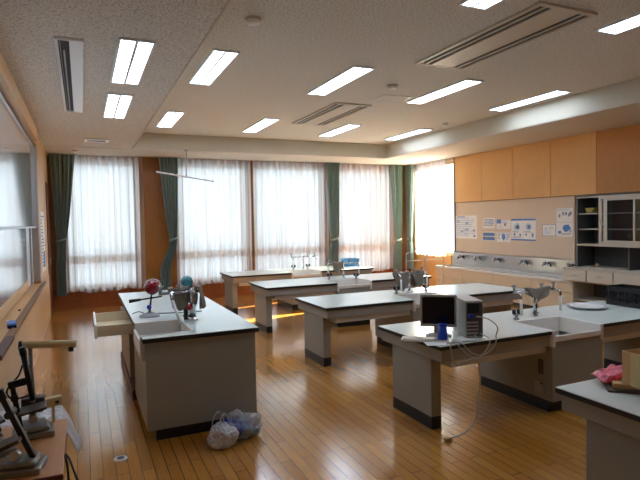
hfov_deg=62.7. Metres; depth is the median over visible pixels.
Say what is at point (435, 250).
towel rack
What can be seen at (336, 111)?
air conditioner
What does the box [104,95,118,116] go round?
diffuser
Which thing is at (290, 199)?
sheer curtain
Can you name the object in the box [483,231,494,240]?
poster
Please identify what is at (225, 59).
diffuser
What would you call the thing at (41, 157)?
wall
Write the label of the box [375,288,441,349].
base cabinet
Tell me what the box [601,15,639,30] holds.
diffuser
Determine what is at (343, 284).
basin
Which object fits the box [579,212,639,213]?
shelf
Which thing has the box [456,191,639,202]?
trim
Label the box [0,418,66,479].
side table
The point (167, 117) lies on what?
diffuser
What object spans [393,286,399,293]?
tap
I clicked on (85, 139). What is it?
ceiling vent
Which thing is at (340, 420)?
floor
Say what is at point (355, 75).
diffuser
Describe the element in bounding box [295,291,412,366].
lab table
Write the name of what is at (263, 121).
diffuser
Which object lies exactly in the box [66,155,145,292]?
sheer curtain
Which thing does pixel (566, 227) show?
print
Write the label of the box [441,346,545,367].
shelf
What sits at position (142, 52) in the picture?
diffuser
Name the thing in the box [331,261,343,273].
rag
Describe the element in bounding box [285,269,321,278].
basin
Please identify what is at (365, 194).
sheer curtain
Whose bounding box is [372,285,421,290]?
shelf
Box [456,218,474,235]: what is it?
print
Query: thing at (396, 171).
drape
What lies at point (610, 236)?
storage cabinet
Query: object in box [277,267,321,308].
base cabinet
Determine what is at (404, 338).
keyboard
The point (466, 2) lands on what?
diffuser
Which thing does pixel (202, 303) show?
rag
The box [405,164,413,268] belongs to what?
drape
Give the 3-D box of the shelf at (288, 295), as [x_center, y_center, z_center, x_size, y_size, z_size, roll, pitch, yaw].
[-0.401,0.881,8.865,1.066,0.066,0.850,-2,2,-24]
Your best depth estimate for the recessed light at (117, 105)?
6.59 m
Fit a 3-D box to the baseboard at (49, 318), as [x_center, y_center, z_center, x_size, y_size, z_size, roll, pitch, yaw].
[-2.708,1.613,4.627,0.015,0.085,12.380,-2,2,-24]
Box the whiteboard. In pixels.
[0,92,40,320]
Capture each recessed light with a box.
[103,93,133,118]
[110,37,155,84]
[156,111,184,127]
[188,48,239,84]
[242,118,279,132]
[307,65,374,95]
[318,124,361,136]
[384,128,432,139]
[406,78,483,103]
[458,0,503,9]
[488,89,571,111]
[595,12,639,34]
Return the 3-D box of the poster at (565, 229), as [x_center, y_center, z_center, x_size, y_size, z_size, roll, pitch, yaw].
[4.677,-0.201,10.044,0.004,0.268,0.376,-2,2,-24]
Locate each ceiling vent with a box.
[54,36,83,112]
[84,138,108,142]
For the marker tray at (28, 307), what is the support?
attached to the wall at (41, 157)
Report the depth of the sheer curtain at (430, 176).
13.76 m
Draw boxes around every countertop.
[436,252,574,307]
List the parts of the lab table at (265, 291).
leg, kick plate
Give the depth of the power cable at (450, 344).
4.31 m
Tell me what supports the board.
attached to the wall at (604, 161)
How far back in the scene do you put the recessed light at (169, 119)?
9.11 m
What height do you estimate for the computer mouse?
0.060 m
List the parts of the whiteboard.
rail, board frame, rail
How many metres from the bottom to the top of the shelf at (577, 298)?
0.018 m
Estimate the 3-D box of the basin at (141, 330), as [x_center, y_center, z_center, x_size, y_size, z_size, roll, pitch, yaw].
[-1.380,0.869,4.620,0.442,0.213,0.632,-2,2,-24]
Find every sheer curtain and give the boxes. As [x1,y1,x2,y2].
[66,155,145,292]
[176,158,252,285]
[253,161,328,269]
[338,163,393,270]
[416,159,444,256]
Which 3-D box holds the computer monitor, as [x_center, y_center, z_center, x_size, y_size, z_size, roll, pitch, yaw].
[1.030,0.654,4.571,0.310,0.365,0.218,-1,2,14]
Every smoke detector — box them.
[244,16,260,25]
[387,84,397,89]
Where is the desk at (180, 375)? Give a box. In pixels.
[93,290,258,440]
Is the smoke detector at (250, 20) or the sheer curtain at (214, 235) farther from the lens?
the sheer curtain at (214, 235)
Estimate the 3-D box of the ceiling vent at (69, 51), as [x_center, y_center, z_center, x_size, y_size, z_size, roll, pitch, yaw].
[-2.623,-1.650,5.553,0.216,0.022,2.940,-2,2,-24]
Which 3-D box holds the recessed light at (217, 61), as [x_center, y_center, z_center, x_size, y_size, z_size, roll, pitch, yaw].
[-1.281,-2.020,6.206,0.290,0.020,1.420,-2,2,-24]
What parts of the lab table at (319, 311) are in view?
leg, kick plate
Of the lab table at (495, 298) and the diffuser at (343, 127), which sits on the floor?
the lab table at (495, 298)
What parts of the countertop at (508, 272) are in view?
drawer, door, drawer, door, drawer, door, kick plate, drawer, door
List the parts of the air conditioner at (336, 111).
panel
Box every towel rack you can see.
[406,251,424,274]
[426,250,443,284]
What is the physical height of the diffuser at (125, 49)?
0.006 m
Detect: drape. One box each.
[49,154,74,296]
[158,157,177,289]
[326,162,339,265]
[390,165,402,270]
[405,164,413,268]
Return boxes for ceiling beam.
[134,77,639,157]
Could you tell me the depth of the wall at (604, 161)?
10.21 m
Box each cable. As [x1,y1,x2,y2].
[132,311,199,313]
[446,333,490,358]
[450,316,497,355]
[450,344,480,437]
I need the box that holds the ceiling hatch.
[369,94,412,103]
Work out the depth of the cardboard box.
3.00 m
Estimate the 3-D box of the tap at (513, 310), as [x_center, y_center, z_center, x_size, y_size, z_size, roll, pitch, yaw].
[1.964,0.745,5.255,0.104,0.100,0.060,-2,2,-24]
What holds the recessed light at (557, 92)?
in the ceiling
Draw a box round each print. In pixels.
[41,216,45,266]
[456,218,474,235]
[514,223,530,229]
[558,225,570,233]
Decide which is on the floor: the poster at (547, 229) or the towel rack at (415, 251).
the towel rack at (415, 251)
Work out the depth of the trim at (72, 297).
11.54 m
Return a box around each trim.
[0,51,37,140]
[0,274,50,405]
[37,133,47,155]
[44,102,639,165]
[53,268,405,291]
[53,269,410,304]
[132,0,639,157]
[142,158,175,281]
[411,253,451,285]
[453,158,455,250]
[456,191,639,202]
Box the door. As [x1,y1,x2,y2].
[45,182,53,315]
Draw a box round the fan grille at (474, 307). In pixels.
[468,303,478,312]
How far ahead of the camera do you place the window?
13.32 m
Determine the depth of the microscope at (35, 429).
2.66 m
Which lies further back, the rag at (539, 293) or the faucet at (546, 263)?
the faucet at (546, 263)
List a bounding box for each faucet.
[157,284,198,323]
[290,253,316,268]
[326,259,359,277]
[394,267,427,292]
[511,281,561,316]
[519,260,527,264]
[542,261,551,266]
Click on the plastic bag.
(224, 434)
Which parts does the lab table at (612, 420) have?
leg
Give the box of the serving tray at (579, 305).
[565,302,608,309]
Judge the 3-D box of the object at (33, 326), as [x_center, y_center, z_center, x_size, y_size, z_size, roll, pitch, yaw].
[-3.110,1.167,5.476,0.011,0.750,10.474,-2,2,-24]
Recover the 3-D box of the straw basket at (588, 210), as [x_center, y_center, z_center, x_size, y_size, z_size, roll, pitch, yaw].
[4.729,-0.514,9.143,0.162,0.094,0.206,-2,2,-24]
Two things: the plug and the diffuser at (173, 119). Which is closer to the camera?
the plug
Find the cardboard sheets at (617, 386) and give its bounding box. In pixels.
[600,379,639,394]
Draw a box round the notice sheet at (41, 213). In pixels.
[40,211,45,272]
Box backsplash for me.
[453,252,574,274]
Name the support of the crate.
on the lab table at (621, 325)
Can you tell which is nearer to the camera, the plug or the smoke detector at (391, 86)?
the plug
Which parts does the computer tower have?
plate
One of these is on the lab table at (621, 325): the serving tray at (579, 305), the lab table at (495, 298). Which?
the serving tray at (579, 305)
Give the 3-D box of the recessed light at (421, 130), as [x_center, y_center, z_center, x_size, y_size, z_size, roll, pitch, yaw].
[1.879,-2.263,11.279,0.290,0.020,1.420,-2,2,-24]
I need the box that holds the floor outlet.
[113,455,127,461]
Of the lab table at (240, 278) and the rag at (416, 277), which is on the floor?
the lab table at (240, 278)
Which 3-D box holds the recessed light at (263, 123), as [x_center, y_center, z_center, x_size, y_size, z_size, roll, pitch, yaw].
[-1.136,-2.157,9.915,0.290,0.020,1.420,-2,2,-24]
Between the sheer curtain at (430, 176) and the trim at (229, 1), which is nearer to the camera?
the trim at (229, 1)
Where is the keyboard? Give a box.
[401,336,449,342]
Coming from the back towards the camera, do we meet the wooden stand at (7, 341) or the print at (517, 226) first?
the print at (517, 226)
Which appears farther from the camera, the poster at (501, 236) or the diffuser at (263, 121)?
the poster at (501, 236)
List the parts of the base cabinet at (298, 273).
kick plate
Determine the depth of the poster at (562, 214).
10.03 m
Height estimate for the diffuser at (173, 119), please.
0.006 m
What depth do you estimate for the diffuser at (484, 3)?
4.46 m
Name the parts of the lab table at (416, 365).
leg, kick plate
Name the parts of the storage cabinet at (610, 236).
drawer, drawer, panel, sliding door, drawer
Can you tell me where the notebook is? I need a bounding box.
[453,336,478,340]
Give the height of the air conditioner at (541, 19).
0.022 m
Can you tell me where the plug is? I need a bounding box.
[442,436,451,441]
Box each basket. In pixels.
[340,258,359,265]
[585,208,597,212]
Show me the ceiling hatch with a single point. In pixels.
(388, 99)
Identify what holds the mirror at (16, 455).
on the microscope at (16, 464)
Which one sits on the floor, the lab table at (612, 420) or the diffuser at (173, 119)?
the lab table at (612, 420)
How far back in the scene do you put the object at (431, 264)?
13.91 m
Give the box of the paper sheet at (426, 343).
[424,342,449,345]
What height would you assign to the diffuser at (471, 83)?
0.006 m
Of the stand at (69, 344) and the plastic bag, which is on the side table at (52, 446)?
the stand at (69, 344)
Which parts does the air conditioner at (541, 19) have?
panel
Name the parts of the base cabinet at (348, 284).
kick plate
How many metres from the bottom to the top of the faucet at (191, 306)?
0.344 m
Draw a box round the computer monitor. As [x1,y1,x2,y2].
[420,294,456,337]
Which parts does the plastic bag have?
handle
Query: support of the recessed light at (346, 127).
in the ceiling
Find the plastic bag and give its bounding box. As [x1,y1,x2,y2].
[207,411,259,449]
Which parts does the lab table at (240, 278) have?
leg, kick plate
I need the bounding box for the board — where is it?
[456,196,574,258]
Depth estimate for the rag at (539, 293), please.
5.40 m
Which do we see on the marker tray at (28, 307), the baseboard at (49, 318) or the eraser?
the eraser
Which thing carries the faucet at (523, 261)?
attached to the countertop at (508, 272)
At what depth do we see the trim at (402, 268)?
12.09 m
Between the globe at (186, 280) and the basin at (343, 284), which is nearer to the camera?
the globe at (186, 280)
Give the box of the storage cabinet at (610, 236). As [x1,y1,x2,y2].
[562,192,639,301]
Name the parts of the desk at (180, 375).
drawer, drawer, kick plate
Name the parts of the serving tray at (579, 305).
dish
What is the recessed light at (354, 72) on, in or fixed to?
in the ceiling
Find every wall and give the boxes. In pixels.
[0,83,48,341]
[47,154,407,302]
[412,124,639,263]
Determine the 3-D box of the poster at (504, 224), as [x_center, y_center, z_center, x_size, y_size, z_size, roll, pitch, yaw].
[4.016,-0.340,11.492,0.004,0.220,0.403,-2,2,-24]
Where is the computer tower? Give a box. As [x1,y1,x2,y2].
[453,295,482,337]
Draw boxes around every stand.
[0,335,13,360]
[6,340,76,422]
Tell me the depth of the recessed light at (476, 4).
4.46 m
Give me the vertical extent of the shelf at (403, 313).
0.066 m
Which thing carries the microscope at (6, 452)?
on the side table at (52, 446)
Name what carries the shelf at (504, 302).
attached to the lab table at (495, 298)
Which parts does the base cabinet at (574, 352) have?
kick plate, power strip, socket plate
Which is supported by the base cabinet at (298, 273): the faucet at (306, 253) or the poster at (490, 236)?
the faucet at (306, 253)
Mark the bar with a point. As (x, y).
(185, 176)
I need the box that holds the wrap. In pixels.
[591,364,621,382]
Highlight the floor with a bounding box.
[25,285,605,479]
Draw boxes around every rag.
[167,286,188,310]
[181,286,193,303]
[193,283,205,308]
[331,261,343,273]
[393,271,408,291]
[410,270,423,286]
[524,286,550,301]
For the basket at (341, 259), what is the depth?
11.76 m
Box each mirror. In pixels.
[9,450,21,460]
[28,412,37,422]
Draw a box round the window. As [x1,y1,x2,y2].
[445,161,452,254]
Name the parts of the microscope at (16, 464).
focus knob, arm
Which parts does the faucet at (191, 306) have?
valve handle, valve handle, red knob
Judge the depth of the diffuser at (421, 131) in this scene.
11.27 m
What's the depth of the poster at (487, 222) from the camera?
11.89 m
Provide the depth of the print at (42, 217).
9.00 m
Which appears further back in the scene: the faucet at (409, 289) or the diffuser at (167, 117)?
the diffuser at (167, 117)
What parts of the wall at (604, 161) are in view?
wood panel, wood panel, wood panel, wood panel, wood panel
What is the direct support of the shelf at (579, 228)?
attached to the storage cabinet at (610, 236)
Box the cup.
[437,323,447,340]
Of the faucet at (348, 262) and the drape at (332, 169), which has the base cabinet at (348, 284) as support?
the faucet at (348, 262)
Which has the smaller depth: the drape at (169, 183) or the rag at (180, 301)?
the rag at (180, 301)
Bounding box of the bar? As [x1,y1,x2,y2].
[156,150,213,181]
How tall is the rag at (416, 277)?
0.251 m
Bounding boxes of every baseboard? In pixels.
[19,313,50,400]
[53,291,254,309]
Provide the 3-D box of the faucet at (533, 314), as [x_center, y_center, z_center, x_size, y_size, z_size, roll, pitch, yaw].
[2.220,0.616,5.372,0.600,0.339,0.140,-2,2,-24]
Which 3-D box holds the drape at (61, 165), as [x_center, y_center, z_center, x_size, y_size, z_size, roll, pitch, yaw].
[-5.336,-0.305,10.968,0.478,2.962,0.114,-2,2,-22]
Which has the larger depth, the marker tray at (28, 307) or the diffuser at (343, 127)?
the diffuser at (343, 127)
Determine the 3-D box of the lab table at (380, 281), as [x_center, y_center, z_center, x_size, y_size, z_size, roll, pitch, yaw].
[1.245,1.026,9.616,1.225,0.750,0.970,-2,2,-24]
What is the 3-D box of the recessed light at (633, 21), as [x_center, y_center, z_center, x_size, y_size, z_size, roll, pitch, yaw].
[3.122,-2.044,4.567,0.290,0.020,1.420,-2,2,-24]
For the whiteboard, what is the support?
attached to the wall at (41, 157)
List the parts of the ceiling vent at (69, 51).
panel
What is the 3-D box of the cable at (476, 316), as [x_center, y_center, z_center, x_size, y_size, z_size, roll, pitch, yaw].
[1.280,0.797,4.345,0.433,0.317,0.095,-2,2,-22]
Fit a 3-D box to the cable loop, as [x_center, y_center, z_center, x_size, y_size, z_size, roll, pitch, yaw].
[-1.144,1.095,2.444,0.066,0.179,0.160,-3,3,-37]
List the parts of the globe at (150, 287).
handle, stem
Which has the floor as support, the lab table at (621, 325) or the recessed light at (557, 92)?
the lab table at (621, 325)
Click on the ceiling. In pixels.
(297, 46)
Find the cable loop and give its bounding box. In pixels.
[64,453,78,479]
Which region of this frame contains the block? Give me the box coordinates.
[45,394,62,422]
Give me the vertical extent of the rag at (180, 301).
0.224 m
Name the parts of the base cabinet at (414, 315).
kick plate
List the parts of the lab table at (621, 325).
kick plate, leg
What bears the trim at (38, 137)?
attached to the wall at (41, 157)
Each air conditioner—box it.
[292,102,371,125]
[415,1,597,69]
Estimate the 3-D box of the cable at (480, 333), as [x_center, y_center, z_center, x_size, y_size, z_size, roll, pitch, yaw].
[1.218,0.882,4.320,0.408,0.190,0.098,-2,2,-24]
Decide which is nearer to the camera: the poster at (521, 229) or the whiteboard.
the whiteboard
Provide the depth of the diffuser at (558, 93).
8.22 m
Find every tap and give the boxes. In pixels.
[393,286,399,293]
[512,309,519,319]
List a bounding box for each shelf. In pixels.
[237,282,249,285]
[272,291,335,299]
[330,311,409,322]
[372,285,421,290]
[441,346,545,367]
[483,300,512,306]
[575,296,605,301]
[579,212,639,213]
[579,228,639,229]
[602,332,639,342]
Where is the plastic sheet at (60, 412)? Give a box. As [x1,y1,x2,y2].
[0,401,81,454]
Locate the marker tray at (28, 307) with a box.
[0,281,46,343]
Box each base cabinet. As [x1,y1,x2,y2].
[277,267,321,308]
[314,275,371,326]
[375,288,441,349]
[478,309,602,410]
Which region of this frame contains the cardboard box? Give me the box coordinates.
[622,348,639,388]
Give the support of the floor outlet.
on the floor
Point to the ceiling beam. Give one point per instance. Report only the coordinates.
(628, 91)
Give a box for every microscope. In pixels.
[0,388,47,479]
[0,415,16,457]
[7,346,54,439]
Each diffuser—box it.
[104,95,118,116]
[112,40,134,81]
[115,96,130,117]
[126,42,152,83]
[158,112,173,126]
[165,113,182,126]
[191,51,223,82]
[201,53,235,83]
[245,119,269,131]
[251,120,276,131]
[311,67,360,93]
[319,69,370,94]
[321,125,351,135]
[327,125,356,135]
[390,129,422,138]
[391,130,428,139]
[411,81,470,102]
[416,81,478,102]
[464,0,480,5]
[476,0,498,7]
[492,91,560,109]
[499,92,566,110]
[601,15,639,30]
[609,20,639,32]
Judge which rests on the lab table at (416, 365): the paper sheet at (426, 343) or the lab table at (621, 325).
the paper sheet at (426, 343)
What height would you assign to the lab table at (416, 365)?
0.750 m
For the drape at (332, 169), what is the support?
hanging from the ceiling
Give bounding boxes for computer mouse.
[452,338,462,342]
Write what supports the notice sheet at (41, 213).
attached to the wall at (41, 157)
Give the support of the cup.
on the lab table at (416, 365)
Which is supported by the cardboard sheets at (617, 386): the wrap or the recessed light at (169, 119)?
the wrap
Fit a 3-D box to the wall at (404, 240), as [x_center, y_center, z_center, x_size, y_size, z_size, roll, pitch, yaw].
[-1.607,-0.338,12.991,9.640,3.340,0.200,-2,2,-24]
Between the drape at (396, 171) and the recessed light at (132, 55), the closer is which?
the recessed light at (132, 55)
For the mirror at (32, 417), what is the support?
on the microscope at (35, 429)
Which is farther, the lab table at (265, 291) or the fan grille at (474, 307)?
the lab table at (265, 291)
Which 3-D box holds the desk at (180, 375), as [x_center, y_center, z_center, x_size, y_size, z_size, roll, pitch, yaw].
[-1.755,1.164,5.716,1.300,0.868,3.100,-2,2,-24]
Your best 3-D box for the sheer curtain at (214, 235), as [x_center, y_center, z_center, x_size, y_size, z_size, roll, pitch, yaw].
[-2.479,-0.414,12.376,1.810,2.954,0.131,-2,2,-24]
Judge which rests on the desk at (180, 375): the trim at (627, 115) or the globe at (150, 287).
the globe at (150, 287)
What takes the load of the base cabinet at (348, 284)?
on the floor
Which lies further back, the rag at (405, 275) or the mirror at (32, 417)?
the rag at (405, 275)
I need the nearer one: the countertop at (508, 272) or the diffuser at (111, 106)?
the diffuser at (111, 106)
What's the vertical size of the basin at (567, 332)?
0.212 m
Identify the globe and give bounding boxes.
[129,279,161,317]
[181,276,192,316]
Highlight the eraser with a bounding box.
[6,320,16,328]
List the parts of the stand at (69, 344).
cord, post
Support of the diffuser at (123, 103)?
attached to the recessed light at (117, 105)
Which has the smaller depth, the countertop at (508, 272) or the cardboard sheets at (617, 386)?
the cardboard sheets at (617, 386)
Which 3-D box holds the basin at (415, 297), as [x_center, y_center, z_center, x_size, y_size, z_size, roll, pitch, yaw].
[1.381,0.846,7.019,0.655,0.212,0.512,-2,2,-24]
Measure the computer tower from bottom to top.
0.315 m
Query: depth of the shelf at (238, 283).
10.16 m
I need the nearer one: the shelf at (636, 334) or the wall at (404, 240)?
the shelf at (636, 334)
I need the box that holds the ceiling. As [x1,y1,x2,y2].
[0,0,639,157]
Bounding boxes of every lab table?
[220,269,291,312]
[248,278,336,332]
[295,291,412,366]
[304,266,372,276]
[346,272,430,290]
[378,316,551,428]
[415,283,523,313]
[526,300,639,367]
[555,378,639,479]
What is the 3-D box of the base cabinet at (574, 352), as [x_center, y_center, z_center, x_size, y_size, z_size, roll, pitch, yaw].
[2.170,1.164,5.271,0.678,0.752,0.982,-2,2,-24]
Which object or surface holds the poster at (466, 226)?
attached to the board
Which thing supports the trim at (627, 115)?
attached to the wall at (604, 161)
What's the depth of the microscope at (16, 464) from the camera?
2.28 m
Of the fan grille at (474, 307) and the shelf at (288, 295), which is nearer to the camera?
the fan grille at (474, 307)
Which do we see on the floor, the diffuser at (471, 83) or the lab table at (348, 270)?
the lab table at (348, 270)
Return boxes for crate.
[606,284,639,308]
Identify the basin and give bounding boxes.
[133,319,194,360]
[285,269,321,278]
[327,278,371,291]
[394,292,441,311]
[512,316,602,347]
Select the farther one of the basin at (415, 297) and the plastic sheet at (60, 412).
the basin at (415, 297)
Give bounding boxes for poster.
[456,215,476,238]
[483,218,494,228]
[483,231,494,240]
[497,219,510,229]
[497,232,510,241]
[511,219,535,240]
[542,224,555,235]
[556,208,572,221]
[556,222,572,236]
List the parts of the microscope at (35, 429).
focus knob, arm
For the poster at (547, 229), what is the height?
0.232 m
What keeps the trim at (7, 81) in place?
attached to the wall at (41, 157)

